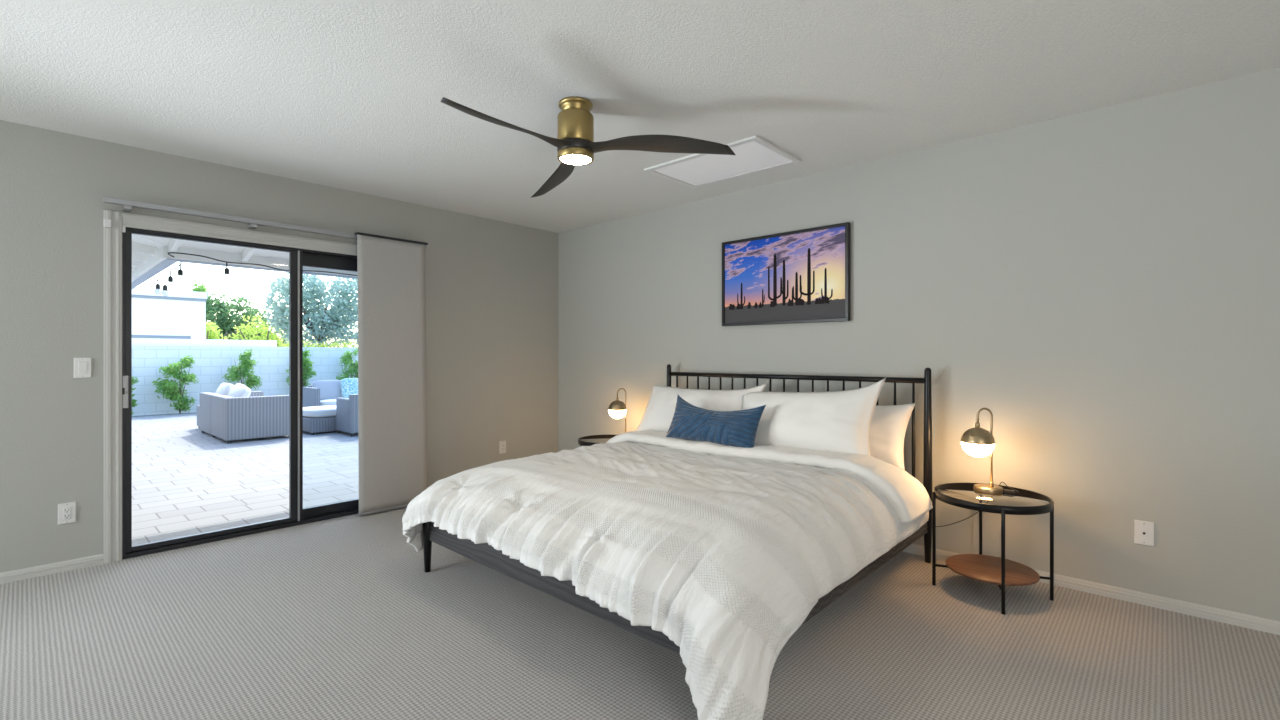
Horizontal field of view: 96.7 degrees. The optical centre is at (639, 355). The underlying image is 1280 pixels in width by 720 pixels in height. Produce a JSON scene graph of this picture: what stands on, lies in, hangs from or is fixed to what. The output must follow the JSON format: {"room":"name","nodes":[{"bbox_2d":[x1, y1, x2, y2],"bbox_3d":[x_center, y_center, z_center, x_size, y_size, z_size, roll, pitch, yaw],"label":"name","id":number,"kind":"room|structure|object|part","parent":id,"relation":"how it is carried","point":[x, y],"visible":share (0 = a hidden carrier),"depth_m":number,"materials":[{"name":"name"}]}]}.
{"room":"bedroom","nodes":[
{"label":"bedroom","id":0,"kind":"room"},
{"bbox_2d":[0,120,557,572],"bbox_3d":[-3.260,0.016,3.526,0.160,2.630,7.100,0,0,43],"label":"wall","id":1,"kind":"structure","parent":0,"point":[491,286],"depth_m":3.54,"materials":[{"name":"paint"}]},
{"bbox_2d":[0,554,103,583],"bbox_3d":[-4.418,1.222,2.143,0.014,0.058,3.498,0,0,43],"label":"baseboard","id":2,"kind":"structure","parent":1,"relation":"attached to","point":[42,570],"depth_m":3.26,"materials":[{"name":"grey paint"}]},
{"bbox_2d":[58,502,75,524],"bbox_3d":[-3.339,0.916,3.315,0.009,0.120,0.075,0,0,43],"label":"wall outlet","id":3,"kind":"object","parent":1,"relation":"attached to","point":[66,512],"visible":1,"depth_m":3.31,"materials":[{"name":"white plastic"}]},
{"bbox_2d":[63,507,70,519],"bbox_3d":[-3.337,0.916,3.314,0.004,0.068,0.034,0,0,43],"label":"socket","id":4,"kind":"object","parent":3,"relation":"attached to","point":[66,510],"depth_m":3.31,"materials":[{"name":"white plastic"}]},
{"bbox_2d":[74,358,90,377],"bbox_3d":[-3.294,0.069,3.362,0.012,0.120,0.075,0,0,43],"label":"light switch","id":5,"kind":"object","parent":1,"relation":"attached to","point":[82,366],"visible":1,"depth_m":3.36,"materials":[{"name":"white plastic"}]},
{"bbox_2d":[103,219,111,227],"bbox_3d":[-3.202,-0.799,3.422,0.018,0.048,0.036,0,0,43],"label":"sensor","id":6,"kind":"object","parent":1,"relation":"attached to","point":[106,222],"visible":1,"depth_m":3.42,"materials":[{"name":"white plastic"}]},
{"bbox_2d":[104,210,121,563],"bbox_3d":[-3.200,0.185,3.455,0.024,2.131,0.082,0,0,43],"label":"trim","id":7,"kind":"structure","parent":1,"relation":"attached to","point":[113,235],"depth_m":3.45,"materials":[{"name":"grey paint"}]},
{"bbox_2d":[122,212,356,255],"bbox_3d":[-2.552,-0.837,4.158,0.024,0.086,1.830,0,0,43],"label":"trim","id":8,"kind":"structure","parent":1,"relation":"attached to","point":[129,220],"depth_m":3.89,"materials":[{"name":"grey paint"}]},
{"bbox_2d":[122,227,358,559],"bbox_3d":[-2.590,0.229,4.193,0.140,2.045,1.830,0,0,43],"label":"door","id":9,"kind":"structure","parent":1,"relation":"in","point":[298,258],"depth_m":4.13,"materials":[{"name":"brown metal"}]},
{"bbox_3d":[-3.171,0.221,3.506,0.014,0.200,0.028,0,0,43],"label":"handle","id":10,"kind":"part","parent":9,"relation":"part of","materials":[{"name":"silver metal"}]},
{"bbox_3d":[-3.155,0.221,3.498,0.027,0.190,0.042,0,0,43],"label":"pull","id":11,"kind":"part","parent":9,"relation":"part of","materials":[{"name":"black plastic"}]},
{"bbox_3d":[-2.301,0.224,4.558,0.040,2.007,0.878,0,0,43],"label":"fixed panel","id":12,"kind":"part","parent":9,"relation":"part of","materials":[{"name":"clear glass"}]},
{"bbox_2d":[103,196,426,248],"bbox_3d":[-2.528,-0.919,4.135,0.090,0.054,2.010,0,0,43],"label":"track","id":13,"kind":"object","parent":1,"relation":"attached to","point":[127,205],"visible":0.8,"depth_m":3.79,"materials":[{"name":"silver metal"}]},
{"bbox_2d":[354,232,427,515],"bbox_3d":[-2.000,0.141,4.628,0.058,2.196,0.600,0,0,43],"label":"blind","id":14,"kind":"object","parent":1,"relation":"attached to","point":[392,372],"visible":0.98,"depth_m":4.58,"materials":[{"name":"fabric"}]},
{"bbox_3d":[-2.008,-0.948,4.619,0.058,0.018,0.575,0,0,43],"label":"head rail","id":15,"kind":"part","parent":14,"relation":"part of","materials":[{"name":"brown metal"}]},
{"bbox_2d":[499,441,505,453],"bbox_3d":[-1.326,0.881,5.496,0.009,0.120,0.075,0,0,43],"label":"wall outlet","id":16,"kind":"object","parent":1,"relation":"attached to","point":[502,444],"visible":1,"depth_m":5.49,"materials":[{"name":"white plastic"}]},
{"bbox_2d":[0,0,1279,232],"bbox_3d":[-0.832,-1.359,1.217,6.860,0.120,7.200,0,0,43],"label":"ceiling","id":17,"kind":"structure","parent":0,"point":[341,94],"depth_m":2.61,"materials":[{"name":"paint"}]},
{"bbox_2d":[440,96,734,197],"bbox_3d":[-0.473,-1.153,2.872,1.413,0.291,1.333,0,0,43],"label":"ceiling fan","id":18,"kind":"object","parent":17,"relation":"hanging from","point":[575,144],"visible":1,"depth_m":2.85,"materials":[{"name":"gold metal"}]},
{"bbox_3d":[-0.610,-1.054,2.596,0.165,0.069,0.762,0,0,37],"label":"blade","id":19,"kind":"part","parent":18,"relation":"part of","materials":[{"name":"brown wood"}]},
{"bbox_3d":[-0.483,-1.054,3.341,0.165,0.069,0.762,0,0,-23],"label":"blade","id":20,"kind":"part","parent":18,"relation":"part of","materials":[{"name":"brown wood"}]},
{"bbox_3d":[0.099,-1.054,2.859,0.762,0.069,0.165,0,0,7],"label":"blade","id":21,"kind":"part","parent":18,"relation":"part of","materials":[{"name":"brown wood"}]},
{"bbox_2d":[644,135,800,187],"bbox_3d":[0.548,-1.292,3.856,0.890,0.014,0.570,0,0,43],"label":"attic hatch","id":22,"kind":"object","parent":17,"relation":"in","point":[754,154],"visible":1,"depth_m":3.83,"materials":[{"name":"white paint"}]},
{"bbox_2d":[0,507,1279,719],"bbox_3d":[-0.810,1.291,1.197,6.600,0.080,7.000,0,0,43],"label":"floor","id":23,"kind":"structure","parent":0,"point":[340,618],"depth_m":2.44,"materials":[{"name":"carpet"}]},
{"bbox_2d":[578,434,615,445],"bbox_3d":[-0.277,0.990,5.018,0.532,0.522,0.532,0,0,43],"label":"nightstand","id":24,"kind":"object","parent":23,"relation":"on","point":[581,441],"visible":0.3,"depth_m":5.05,"materials":[{"name":"black metal"}]},
{"bbox_3d":[-0.277,0.736,5.018,0.514,0.007,0.514,0,0,43],"label":"glass","id":25,"kind":"part","parent":24,"relation":"part of","materials":[{"name":"glass"}]},
{"bbox_2d":[608,388,626,432],"bbox_3d":[-0.181,0.506,4.965,0.193,0.452,0.174,0,0,43],"label":"table lamp","id":26,"kind":"object","parent":24,"relation":"on","point":[617,409],"visible":0.89,"depth_m":4.92,"materials":[{"name":"white glass"}]},
{"bbox_3d":[-0.197,0.508,4.972,0.158,0.079,0.158,0,0,43],"label":"glass globe","id":27,"kind":"part","parent":26,"relation":"part of","materials":[{"name":"white glass"}]},
{"bbox_3d":[-0.197,0.428,4.972,0.162,0.081,0.162,0,0,43],"label":"lamp shade","id":28,"kind":"part","parent":26,"relation":"part of","materials":[{"name":"gold metal"}]},
{"bbox_2d":[423,364,931,653],"bbox_3d":[0.254,0.660,3.377,2.142,1.181,2.180,0,0,43],"label":"frame","id":29,"kind":"object","parent":23,"relation":"on","point":[485,554],"visible":0.22,"depth_m":3.03,"materials":[{"name":"black paint"}]},
{"bbox_3d":[-1.234,1.097,3.303,0.054,0.308,0.054,0,0,43],"label":"leg","id":30,"kind":"part","parent":29,"relation":"part of","materials":[{"name":"black paint"}]},
{"bbox_3d":[-0.456,1.008,2.602,2.085,0.117,0.028,0,0,43],"label":"foot rail","id":31,"kind":"part","parent":29,"relation":"part of","materials":[{"name":"black wood"}]},
{"bbox_3d":[0.246,0.660,4.835,0.049,1.181,0.049,0,0,43],"label":"headboard post","id":32,"kind":"part","parent":29,"relation":"part of","materials":[{"name":"black metal"}]},
{"bbox_3d":[0.996,0.151,4.143,2.041,0.033,0.034,0,0,43],"label":"rail","id":33,"kind":"part","parent":29,"relation":"part of","materials":[{"name":"black metal"}]},
{"bbox_3d":[1.021,1.008,2.674,0.020,0.115,2.125,0,0,43],"label":"rail","id":34,"kind":"part","parent":29,"relation":"part of","materials":[{"name":"black wood"}]},
{"bbox_3d":[1.746,0.660,3.451,0.049,1.181,0.049,0,0,43],"label":"headboard post","id":35,"kind":"part","parent":29,"relation":"part of","materials":[{"name":"black metal"}]},
{"bbox_3d":[0.322,0.816,3.408,1.935,0.251,1.925,0,0,43],"label":"mattress","id":36,"kind":"object","parent":29,"relation":"on","visible":0},
{"bbox_2d":[402,429,932,719],"bbox_3d":[0.104,0.911,3.240,2.416,0.700,2.038,0,0,43],"label":"comforter","id":37,"kind":"object","parent":36,"relation":"on","point":[725,552],"visible":0.88,"depth_m":2.43,"materials":[{"name":"fabric"}]},
{"bbox_2d":[636,382,767,431],"bbox_3d":[0.414,0.403,4.285,1.073,0.436,0.296,0,0,42],"label":"pillow sham","id":38,"kind":"object","parent":37,"relation":"on","point":[658,415],"visible":0.51,"depth_m":4.30,"materials":[{"name":"white fabric"}]},
{"bbox_2d":[666,395,765,447],"bbox_3d":[0.480,0.436,3.800,0.735,0.323,0.184,0,0,44],"label":"lumbar pillow","id":39,"kind":"object","parent":37,"relation":"on","point":[738,428],"visible":0.98,"depth_m":3.70,"materials":[{"name":"blue fabric"}]},
{"bbox_2d":[741,378,885,455],"bbox_3d":[1.029,0.391,3.639,0.972,0.529,0.297,0,0,42],"label":"pillow sham","id":40,"kind":"object","parent":37,"relation":"on","point":[832,421],"visible":0.75,"depth_m":3.47,"materials":[{"name":"white fabric"}]},
{"bbox_2d":[870,403,915,469],"bbox_3d":[1.259,0.484,3.728,0.971,0.399,0.255,0,0,44],"label":"pillow","id":41,"kind":"object","parent":36,"relation":"on","point":[888,426],"visible":0.19,"depth_m":3.45,"materials":[{"name":"white fabric"}]},
{"bbox_2d":[932,482,1053,614],"bbox_3d":[1.859,0.990,3.013,0.532,0.522,0.532,0,0,43],"label":"nightstand","id":42,"kind":"object","parent":23,"relation":"on","point":[1002,572],"visible":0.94,"depth_m":2.95,"materials":[{"name":"black paint"}]},
{"bbox_3d":[1.607,0.997,3.109,0.017,0.509,0.017,0,0,43],"label":"leg","id":43,"kind":"part","parent":42,"relation":"part of","materials":[{"name":"black paint"}]},
{"bbox_2d":[936,408,1017,526],"bbox_3d":[1.904,0.672,3.280,0.308,0.784,0.548,0,0,0],"label":"table lamp","id":44,"kind":"object","parent":42,"relation":"on","point":[976,441],"visible":0.99,"depth_m":3.05,"materials":[{"name":"gold metal"}]},
{"bbox_3d":[1.937,0.887,3.311,0.191,0.352,0.581,0,0,-20],"label":"cord","id":45,"kind":"part","parent":44,"relation":"part of","materials":[{"name":"black plastic"}]},
{"bbox_3d":[1.832,0.508,3.086,0.158,0.079,0.158,0,0,43],"label":"glass globe","id":46,"kind":"part","parent":44,"relation":"part of","materials":[{"name":"white glass"}]},
{"bbox_3d":[1.832,0.428,3.086,0.162,0.081,0.162,0,0,43],"label":"lamp shade","id":47,"kind":"part","parent":44,"relation":"part of","materials":[{"name":"gold metal"}]},
{"bbox_2d":[1003,489,1014,493],"bbox_3d":[1.968,0.722,3.032,0.052,0.016,0.020,0,0,43],"label":"switch","id":48,"kind":"object","parent":44,"relation":"attached to","point":[1005,490],"depth_m":3.02,"materials":[{"name":"black plastic"}]},
{"bbox_3d":[1.955,0.997,3.265,0.017,0.509,0.017,0,0,43],"label":"leg","id":49,"kind":"part","parent":42,"relation":"part of","materials":[{"name":"black paint"}]},
{"bbox_2d":[946,554,1039,585],"bbox_3d":[1.859,1.128,3.013,0.424,0.014,0.424,0,0,43],"label":"shelf","id":50,"kind":"object","parent":42,"relation":"attached to","point":[983,568],"depth_m":2.99,"materials":[{"name":"brown wood"}]},
{"bbox_3d":[1.859,0.736,3.013,0.514,0.007,0.514,0,0,43],"label":"glass","id":51,"kind":"part","parent":42,"relation":"part of","materials":[{"name":"glass"}]},
{"bbox_3d":[1.763,0.997,2.761,0.017,0.509,0.017,0,0,43],"label":"leg","id":52,"kind":"part","parent":42,"relation":"part of","materials":[{"name":"black paint"}]},
{"bbox_3d":[2.111,0.997,2.917,0.017,0.509,0.017,0,0,43],"label":"leg","id":53,"kind":"part","parent":42,"relation":"part of","materials":[{"name":"black paint"}]},
{"bbox_2d":[558,67,1279,620],"bbox_3d":[1.597,0.016,3.806,6.600,2.630,0.100,0,0,43],"label":"wall","id":54,"kind":"structure","parent":0,"point":[1104,283],"depth_m":3.12,"materials":[{"name":"paint"}]},
{"bbox_2d":[722,222,849,325],"bbox_3d":[1.045,-0.573,4.218,1.030,0.670,0.041,0,0,43],"label":"wall art","id":55,"kind":"object","parent":54,"relation":"attached to","point":[798,276],"visible":1,"depth_m":4.17,"materials":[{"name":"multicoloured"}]},
{"bbox_2d":[903,544,1279,634],"bbox_3d":[1.559,1.222,3.764,6.600,0.058,0.014,0,0,43],"label":"baseboard","id":56,"kind":"structure","parent":54,"relation":"attached to","point":[1197,610],"depth_m":2.83,"materials":[{"name":"grey paint"}]},
{"bbox_2d":[1134,520,1153,545],"bbox_3d":[2.535,0.891,2.861,0.075,0.120,0.016,0,0,43],"label":"wall plate","id":57,"kind":"object","parent":54,"relation":"attached to","point":[1143,530],"visible":1,"depth_m":2.86,"materials":[{"name":"white plastic"}]},
{"label":"outside","id":58,"kind":"structure","parent":0,"visible":0},
{"bbox_2d":[132,412,196,416],"bbox_3d":[-19.804,1.411,23.486,28.450,0.180,60.000,0,0,43],"label":"edging","id":59,"kind":"structure","parent":58,"point":[193,412],"depth_m":12.85,"materials":[{"name":"grey concrete"}]},
{"bbox_2d":[132,376,138,414],"bbox_3d":[-11.023,0.761,12.105,0.379,1.122,0.568,0,0,43],"label":"shrub","id":60,"kind":"object","parent":59,"relation":"on","point":[134,404],"visible":0.03,"depth_m":12.27,"materials":[{"name":"green plant"}]},
{"bbox_2d":[132,288,206,338],"bbox_3d":[-17.507,-0.284,15.978,6.110,3.170,7.580,0,0,43],"label":"house","id":61,"kind":"structure","parent":59,"relation":"on","point":[179,314],"depth_m":16.09,"materials":[{"name":"white paint"}]},
{"bbox_2d":[152,355,198,413],"bbox_3d":[-10.417,0.646,12.761,0.606,1.352,0.810,0,0,43],"label":"shrub","id":62,"kind":"object","parent":59,"relation":"on","point":[173,391],"visible":0.99,"depth_m":12.73,"materials":[{"name":"green plant"}]},
{"bbox_3d":[-10.296,0.735,12.775,0.241,1.174,0.211,0,0,3],"label":"stem","id":63,"kind":"part","parent":62,"relation":"part of","materials":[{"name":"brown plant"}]},
{"bbox_2d":[132,338,276,346],"bbox_3d":[-14.553,0.498,9.565,0.250,1.805,14.660,0,0,43],"label":"wall","id":64,"kind":"structure","parent":59,"relation":"on","point":[135,341],"depth_m":13.70,"materials":[{"name":"white"}]},
{"bbox_2d":[189,283,222,320],"bbox_3d":[-19.429,-0.919,25.110,1.429,4.655,1.597,0,0,43],"label":"tree","id":65,"kind":"object","parent":59,"relation":"on","point":[198,288],"visible":0.23,"depth_m":24.98,"materials":[{"name":"green plant"}]},
{"bbox_2d":[206,322,231,339],"bbox_3d":[-15.876,0.086,20.703,1.429,2.667,1.597,0,0,43],"label":"tree","id":66,"kind":"object","parent":59,"relation":"on","point":[214,334],"visible":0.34,"depth_m":20.71,"materials":[{"name":"green plant"}]},
{"bbox_2d":[206,292,272,339],"bbox_3d":[-17.061,-0.605,23.806,2.215,4.038,3.200,0,0,43],"label":"tree","id":67,"kind":"object","parent":59,"relation":"on","point":[215,309],"visible":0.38,"depth_m":23.49,"materials":[{"name":"green plant"}]},
{"bbox_2d":[222,349,262,389],"bbox_3d":[-9.540,0.570,13.660,0.455,1.505,0.837,0,0,43],"label":"shrub","id":68,"kind":"object","parent":59,"relation":"on","point":[245,364],"visible":0.71,"depth_m":13.65,"materials":[{"name":"green plant"}]},
{"bbox_2d":[132,345,357,415],"bbox_3d":[-9.754,0.584,14.213,0.200,1.635,28.000,0,0,43],"label":"wall","id":69,"kind":"structure","parent":59,"relation":"on","point":[210,364],"depth_m":13.58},
{"bbox_2d":[220,314,306,346],"bbox_3d":[-13.586,-0.062,20.578,1.869,2.963,2.877,0,0,43],"label":"tree","id":70,"kind":"object","parent":59,"relation":"on","point":[264,330],"visible":0.16,"depth_m":20.30,"materials":[{"name":"green plant"}]},
{"bbox_2d":[286,348,315,386],"bbox_3d":[-8.696,0.519,14.609,0.704,1.606,0.432,0,0,-27],"label":"shrub","id":71,"kind":"object","parent":59,"relation":"on","point":[307,366],"visible":0.34,"depth_m":14.64,"materials":[{"name":"green plant"}]},
{"bbox_2d":[263,271,357,347],"bbox_3d":[-11.010,-0.862,20.051,3.821,4.553,2.601,0,0,-39],"label":"tree","id":72,"kind":"object","parent":59,"relation":"on","point":[334,322],"visible":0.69,"depth_m":19.47,"materials":[{"name":"green plant"}]},
{"bbox_2d":[274,339,357,347],"bbox_3d":[-8.908,0.397,17.386,1.170,1.859,4.464,0,0,43],"label":"hedge","id":73,"kind":"object","parent":59,"relation":"on","point":[334,344],"visible":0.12,"depth_m":16.88,"materials":[{"name":"green plant"}]},
{"bbox_2d":[336,348,357,379],"bbox_3d":[-7.864,0.550,15.496,0.484,1.544,0.898,0,0,28],"label":"shrub","id":74,"kind":"object","parent":59,"relation":"on","point":[353,367],"visible":0.44,"depth_m":15.42,"materials":[{"name":"green plant"}]},
{"bbox_3d":[-7.936,0.620,15.480,0.403,1.404,0.343,0,0,43],"label":"stem","id":75,"kind":"part","parent":74,"relation":"part of","materials":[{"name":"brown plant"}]},
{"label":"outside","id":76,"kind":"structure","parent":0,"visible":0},
{"bbox_2d":[132,413,358,545],"bbox_3d":[-5.165,1.351,9.977,11.390,0.100,28.000,0,0,43],"label":"patio","id":77,"kind":"structure","parent":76,"point":[186,480],"depth_m":6.14,"materials":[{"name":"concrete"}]},
{"bbox_2d":[197,405,198,427],"bbox_3d":[-7.578,1.091,10.231,0.600,0.420,0.540,0,0,43],"label":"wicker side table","id":78,"kind":"object","parent":77,"relation":"on","point":[197,405],"visible":0.08,"depth_m":10.17,"materials":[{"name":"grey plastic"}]},
{"bbox_2d":[199,391,288,442],"bbox_3d":[-6.509,0.961,9.384,1.880,0.680,0.915,0,0,43],"label":"wicker sofa","id":79,"kind":"object","parent":77,"relation":"on","point":[227,418],"visible":0.87,"depth_m":8.77,"materials":[{"name":"grey wicker"}]},
{"bbox_2d":[227,383,250,396],"bbox_3d":[-6.509,0.686,9.177,0.624,0.484,0.303,0,0,42],"label":"pillow","id":80,"kind":"object","parent":79,"relation":"on","point":[239,390],"visible":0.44,"depth_m":9.06,"materials":[{"name":"white fabric"}]},
{"bbox_3d":[-7.096,0.949,10.030,0.140,0.625,0.762,0,0,43],"label":"arm","id":81,"kind":"part","parent":79,"relation":"part of","materials":[{"name":"grey wicker"}]},
{"bbox_3d":[-5.869,0.944,8.794,0.140,0.635,0.915,0,0,43],"label":"arm","id":82,"kind":"part","parent":79,"relation":"part of","materials":[{"name":"grey wicker"}]},
{"bbox_3d":[-6.757,0.926,9.719,0.760,0.150,0.700,0,0,43],"label":"seat cushion","id":83,"kind":"object","parent":79,"relation":"on","visible":0},
{"bbox_2d":[216,383,233,395],"bbox_3d":[-7.005,0.681,9.553,0.600,0.450,0.270,0,0,43],"label":"pillow","id":84,"kind":"object","parent":83,"relation":"on","point":[224,388],"visible":0.41,"depth_m":9.41,"materials":[{"name":"white fabric"}]},
{"bbox_2d":[303,385,319,406],"bbox_3d":[-6.148,0.961,12.517,0.800,0.680,2.060,0,0,43],"label":"wicker sofa","id":85,"kind":"object","parent":77,"relation":"on","point":[311,395],"visible":0.15,"depth_m":11.69,"materials":[{"name":"grey wicker"}]},
{"bbox_2d":[320,399,335,405],"bbox_3d":[-6.401,0.976,12.125,0.620,0.140,0.920,0,0,43],"label":"seat cushion","id":86,"kind":"object","parent":85,"relation":"on","point":[324,402],"visible":0.21,"depth_m":11.71,"materials":[{"name":"white fabric"}]},
{"bbox_2d":[312,380,342,399],"bbox_3d":[-6.642,0.721,12.130,0.203,0.419,0.600,0,0,39],"label":"pillow","id":87,"kind":"object","parent":86,"relation":"on","point":[329,389],"visible":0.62,"depth_m":12.07,"materials":[{"name":"grey fabric"}]},
{"bbox_2d":[340,378,357,397],"bbox_3d":[-6.248,0.701,12.365,0.191,0.437,0.460,0,0,43],"label":"throw pillow","id":88,"kind":"object","parent":86,"relation":"on","point":[349,386],"visible":0.53,"depth_m":12.26,"materials":[{"name":"blue fabric"}]},
{"bbox_2d":[303,416,336,434],"bbox_3d":[-5.358,1.166,9.938,0.740,0.270,0.960,0,0,43],"label":"wicker ottoman","id":89,"kind":"object","parent":77,"relation":"on","point":[312,426],"visible":0.27,"depth_m":9.47,"materials":[{"name":"grey wicker"}]},
{"bbox_2d":[303,405,335,417],"bbox_3d":[-5.358,0.956,9.938,0.760,0.165,0.980,0,0,43],"label":"cushion","id":90,"kind":"object","parent":89,"relation":"on","point":[329,410],"visible":0.47,"depth_m":9.52,"materials":[{"name":"white fabric"}]},
{"bbox_2d":[336,394,357,436],"bbox_3d":[-4.597,0.961,9.671,0.660,0.680,0.840,0,0,43],"label":"wicker armchair","id":91,"kind":"object","parent":77,"relation":"on","point":[346,408],"visible":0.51,"depth_m":9.24,"materials":[{"name":"grey wicker"}]},
{"bbox_3d":[-4.891,0.976,9.432,0.552,0.550,0.090,0,0,43],"label":"arm","id":92,"kind":"part","parent":91,"relation":"part of","materials":[{"name":"grey wicker"}]},
{"bbox_3d":[-7.575,-0.149,5.493,8.830,2.900,0.200,0,0,43],"label":"wall","id":93,"kind":"structure","parent":0,"visible":0},
{"bbox_2d":[132,234,164,267],"bbox_3d":[-6.929,-1.304,6.067,9.000,0.510,2.320,0,0,43],"label":"wing roof","id":94,"kind":"structure","parent":93,"relation":"attached to","point":[135,238],"depth_m":5.37,"materials":[{"name":"white paint"}]},
{"bbox_2d":[132,239,309,272],"bbox_3d":[-4.514,-1.232,8.531,8.452,0.507,8.417,0,0,43],"label":"rafters","id":95,"kind":"object","parent":93,"relation":"attached to","point":[140,252],"visible":0.1,"depth_m":5.55,"materials":[{"name":"white paint"}]},
{"bbox_2d":[135,234,288,258],"bbox_3d":[-0.436,-1.304,8.179,2.320,0.510,14.230,0,0,43],"label":"porch roof","id":96,"kind":"structure","parent":95,"relation":"on","point":[165,241],"depth_m":5.64,"materials":[{"name":"white paint"}]},
{"bbox_2d":[132,245,356,281],"bbox_3d":[-2.956,-1.016,12.069,6.700,0.155,11.930,0,0,43],"label":"fascia","id":97,"kind":"object","parent":96,"relation":"attached to","point":[162,252],"visible":0.21,"depth_m":5.86,"materials":[{"name":"white paint"}]},
{"bbox_2d":[142,262,184,295],"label":"string light","id":98,"kind":"object","parent":97,"relation":"hanging from","point":[181,278],"depth_m":6.06,"materials":[{"name":"black plastic"}]},
{"bbox_3d":[-5.607,-0.746,6.616,0.066,0.068,0.066,0,0,43],"label":"bulb","id":99,"kind":"part","parent":98,"relation":"part of","materials":[{"name":"clear glass"}]},
{"bbox_3d":[-5.239,-0.691,6.277,0.066,0.068,0.066,0,0,43],"label":"bulb","id":100,"kind":"part","parent":98,"relation":"part of","materials":[{"name":"clear glass"}]},
{"bbox_3d":[-4.989,-0.756,6.046,0.066,0.068,0.066,0,0,43],"label":"bulb","id":101,"kind":"part","parent":98,"relation":"part of","materials":[{"name":"clear glass"}]},
{"bbox_3d":[-4.578,-0.771,5.667,0.066,0.068,0.066,0,0,43],"label":"bulb","id":102,"kind":"part","parent":98,"relation":"part of","materials":[{"name":"clear glass"}]},
{"bbox_2d":[168,252,288,280],"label":"string light","id":103,"kind":"object","parent":97,"relation":"hanging from","point":[226,276],"depth_m":5.70,"materials":[{"name":"black plastic"}]},
{"bbox_3d":[-4.152,-0.791,5.715,0.066,0.068,0.066,0,0,43],"label":"bulb","id":104,"kind":"part","parent":103,"relation":"part of","materials":[{"name":"clear glass"}]},
{"bbox_2d":[132,258,356,288],"bbox_3d":[-2.957,-0.992,12.094,6.665,0.135,11.895,0,0,43],"label":"gutter","id":105,"kind":"object","parent":97,"relation":"attached to","point":[168,262],"visible":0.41,"depth_m":6.08,"materials":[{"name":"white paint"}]},
{"bbox_2d":[303,270,356,275],"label":"string light","id":106,"kind":"object","parent":97,"relation":"hanging from","point":[303,270],"depth_m":6.41,"materials":[{"name":"black plastic"}]}
]}

